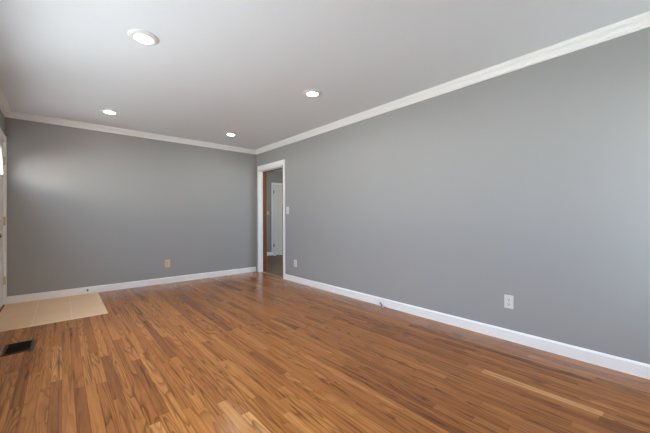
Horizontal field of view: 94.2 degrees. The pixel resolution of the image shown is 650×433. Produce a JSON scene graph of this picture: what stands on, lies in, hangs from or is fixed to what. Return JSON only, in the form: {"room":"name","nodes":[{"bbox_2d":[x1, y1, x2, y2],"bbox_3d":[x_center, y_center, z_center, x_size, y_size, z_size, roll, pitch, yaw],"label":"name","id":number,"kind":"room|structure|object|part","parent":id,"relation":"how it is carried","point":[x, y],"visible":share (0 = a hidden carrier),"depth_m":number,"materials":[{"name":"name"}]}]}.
{"room":"empty living room","nodes":[
{"label":"empty living room","id":0,"kind":"room"},
{"bbox_2d":[0,110,4,133],"bbox_3d":[-2.083,-0.127,1.453,0.150,2.440,6.128,0,0,-41],"label":"wall","id":1,"kind":"structure","parent":0,"point":[2,118],"depth_m":3.68,"materials":[{"name":"grey paint"}]},
{"bbox_2d":[0,128,6,308],"bbox_3d":[-3.702,0.039,3.397,0.173,2.115,1.067,0,0,-41],"label":"door","id":2,"kind":"structure","parent":1,"relation":"in","point":[3,139],"depth_m":3.75,"materials":[{"name":"white wood"}]},
{"bbox_3d":[-3.697,-0.683,3.406,0.034,0.392,0.772,0,0,-41],"label":"fan light frame","id":3,"kind":"part","parent":2,"relation":"part of","materials":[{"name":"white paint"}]},
{"bbox_2d":[0,87,10,116],"bbox_3d":[-2.053,-1.308,1.581,0.066,0.076,5.978,0,0,-41],"label":"crown molding","id":4,"kind":"structure","parent":1,"relation":"attached to","point":[5,109],"depth_m":3.52,"materials":[{"name":"white wood"}]},
{"bbox_2d":[5,117,256,295],"bbox_3d":[-2.820,-0.125,4.975,3.667,2.440,0.150,0,0,-41],"label":"wall","id":5,"kind":"structure","parent":0,"point":[86,208],"depth_m":4.59,"materials":[{"name":"grey paint"}]},
{"bbox_2d":[6,111,255,154],"bbox_3d":[-2.695,-1.307,4.943,3.517,0.076,0.066,0,0,-41],"label":"crown molding","id":6,"kind":"structure","parent":5,"relation":"attached to","point":[13,114],"depth_m":4.56,"materials":[{"name":"white wood"}]},
{"bbox_2d":[7,267,255,303],"bbox_3d":[-2.708,1.046,4.962,3.481,0.096,0.014,0,0,-41],"label":"baseboard","id":7,"kind":"structure","parent":5,"relation":"attached to","point":[117,286],"depth_m":4.59,"materials":[{"name":"white wood"}]},
{"bbox_2d":[165,260,169,267],"bbox_3d":[-2.625,0.769,5.038,0.076,0.128,0.009,0,0,-41],"label":"wall outlet","id":8,"kind":"object","parent":5,"relation":"attached to","point":[167,262],"visible":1,"depth_m":5.03,"materials":[{"name":"brown plastic"}]},
{"bbox_2d":[265,254,281,276],"bbox_3d":[-0.131,1.115,7.181,3.163,0.049,4.200,0,0,-41],"label":"floor","id":9,"kind":"structure","parent":0,"point":[274,262],"depth_m":7.01,"materials":[{"name":"carpet"}]},
{"bbox_2d":[267,171,281,254],"bbox_3d":[-1.469,-0.128,8.901,3.216,2.440,0.150,0,0,-41],"label":"wall","id":10,"kind":"structure","parent":0,"point":[272,176],"depth_m":8.69,"materials":[{"name":"grey paint"}]},
{"bbox_2d":[271,183,281,254],"bbox_3d":[-1.199,0.042,9.005,0.894,2.100,0.094,0,0,-41],"label":"door","id":11,"kind":"structure","parent":10,"relation":"in","point":[276,188],"depth_m":8.83,"materials":[{"name":"white wood"}]},
{"bbox_2d":[0,271,649,432],"bbox_3d":[-0.758,1.091,2.705,3.549,0.001,5.978,0,0,-41],"label":"floor","id":12,"kind":"structure","parent":0,"point":[251,352],"depth_m":2.08,"materials":[{"name":"brown wood"}]},
{"bbox_2d":[0,339,35,356],"bbox_3d":[-2.572,1.091,2.540,0.188,0.006,0.284,0,0,-41],"label":"floor vent","id":13,"kind":"object","parent":12,"relation":"in","point":[13,348],"visible":1,"depth_m":2.53,"materials":[{"name":"brown metal"}]},
{"bbox_2d":[0,292,107,331],"bbox_3d":[-3.246,1.094,3.624,0.934,0.006,1.283,0,0,-41],"label":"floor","id":14,"kind":"structure","parent":12,"relation":"on","point":[19,315],"depth_m":3.54,"materials":[{"name":"beige"}]},
{"bbox_2d":[0,0,649,149],"bbox_3d":[-0.780,-1.399,2.691,3.746,0.100,6.278,0,0,-41],"label":"ceiling","id":15,"kind":"structure","parent":0,"point":[244,68],"depth_m":2.48,"materials":[{"name":"white paint"}]},
{"bbox_2d":[100,109,119,114],"bbox_3d":[-2.733,-1.338,3.839,0.208,0.015,0.208,0,0,-41],"label":"recessed light","id":16,"kind":"object","parent":15,"relation":"in","point":[107,111],"visible":1,"depth_m":3.81,"materials":[{"name":"white plastic"}]},
{"bbox_2d":[127,29,158,45],"bbox_3d":[-1.357,-1.341,2.262,0.208,0.015,0.208,0,0,-41],"label":"recessed light","id":17,"kind":"object","parent":15,"relation":"in","point":[144,37],"visible":1,"depth_m":2.24,"materials":[{"name":"white plastic"}]},
{"bbox_2d":[224,132,237,135],"bbox_3d":[-1.521,-1.340,4.885,0.208,0.015,0.208,0,0,-41],"label":"recessed light","id":18,"kind":"object","parent":15,"relation":"in","point":[226,133],"visible":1,"depth_m":4.86,"materials":[{"name":"white"}]},
{"bbox_2d":[303,89,321,96],"bbox_3d":[-0.137,-1.343,3.282,0.208,0.015,0.208,0,0,-41],"label":"recessed light","id":19,"kind":"object","parent":15,"relation":"in","point":[309,92],"visible":1,"depth_m":3.26,"materials":[{"name":"white"}]},
{"bbox_2d":[256,27,649,364],"bbox_3d":[-0.046,-0.131,4.703,0.157,2.440,8.350,0,0,-41],"label":"wall","id":20,"kind":"structure","parent":0,"point":[530,184],"depth_m":2.68,"materials":[{"name":"grey paint"}]},
{"bbox_2d":[257,159,284,278],"bbox_3d":[-0.971,0.034,5.765,0.195,2.115,1.006,0,0,-41],"label":"door frame","id":21,"kind":"structure","parent":20,"relation":"attached to","point":[262,170],"depth_m":6.04,"materials":[{"name":"white wood"}]},
{"bbox_3d":[-1.335,0.034,6.048,0.018,2.115,0.040,0,0,-41],"label":"casing","id":22,"kind":"part","parent":21,"relation":"part of","materials":[{"name":"white wood"}]},
{"bbox_3d":[-1.034,-0.981,5.701,0.017,0.085,0.881,0,0,-41],"label":"head casing","id":23,"kind":"part","parent":21,"relation":"part of","materials":[{"name":"white wood"}]},
{"bbox_3d":[-0.725,0.033,5.348,0.018,2.115,0.055,0,0,-41],"label":"casing","id":24,"kind":"part","parent":21,"relation":"part of","materials":[{"name":"white wood"}]},
{"bbox_2d":[255,11,649,154],"bbox_3d":[0.548,-1.313,3.848,0.066,0.076,5.978,0,0,-41],"label":"crown molding","id":25,"kind":"structure","parent":20,"relation":"attached to","point":[642,21],"depth_m":2.69,"materials":[{"name":"white wood"}]},
{"bbox_2d":[285,274,649,379],"bbox_3d":[0.917,1.040,3.470,0.014,0.096,4.930,0,0,-41],"label":"baseboard","id":26,"kind":"structure","parent":20,"relation":"attached to","point":[639,369],"depth_m":2.67,"materials":[{"name":"white wood"}]},
{"bbox_2d":[504,294,512,308],"bbox_3d":[1.621,0.744,2.666,0.009,0.116,0.072,0,0,-41],"label":"wall outlet","id":27,"kind":"object","parent":20,"relation":"attached to","point":[508,299],"visible":1,"depth_m":2.66,"materials":[{"name":"white plastic"}]}
]}

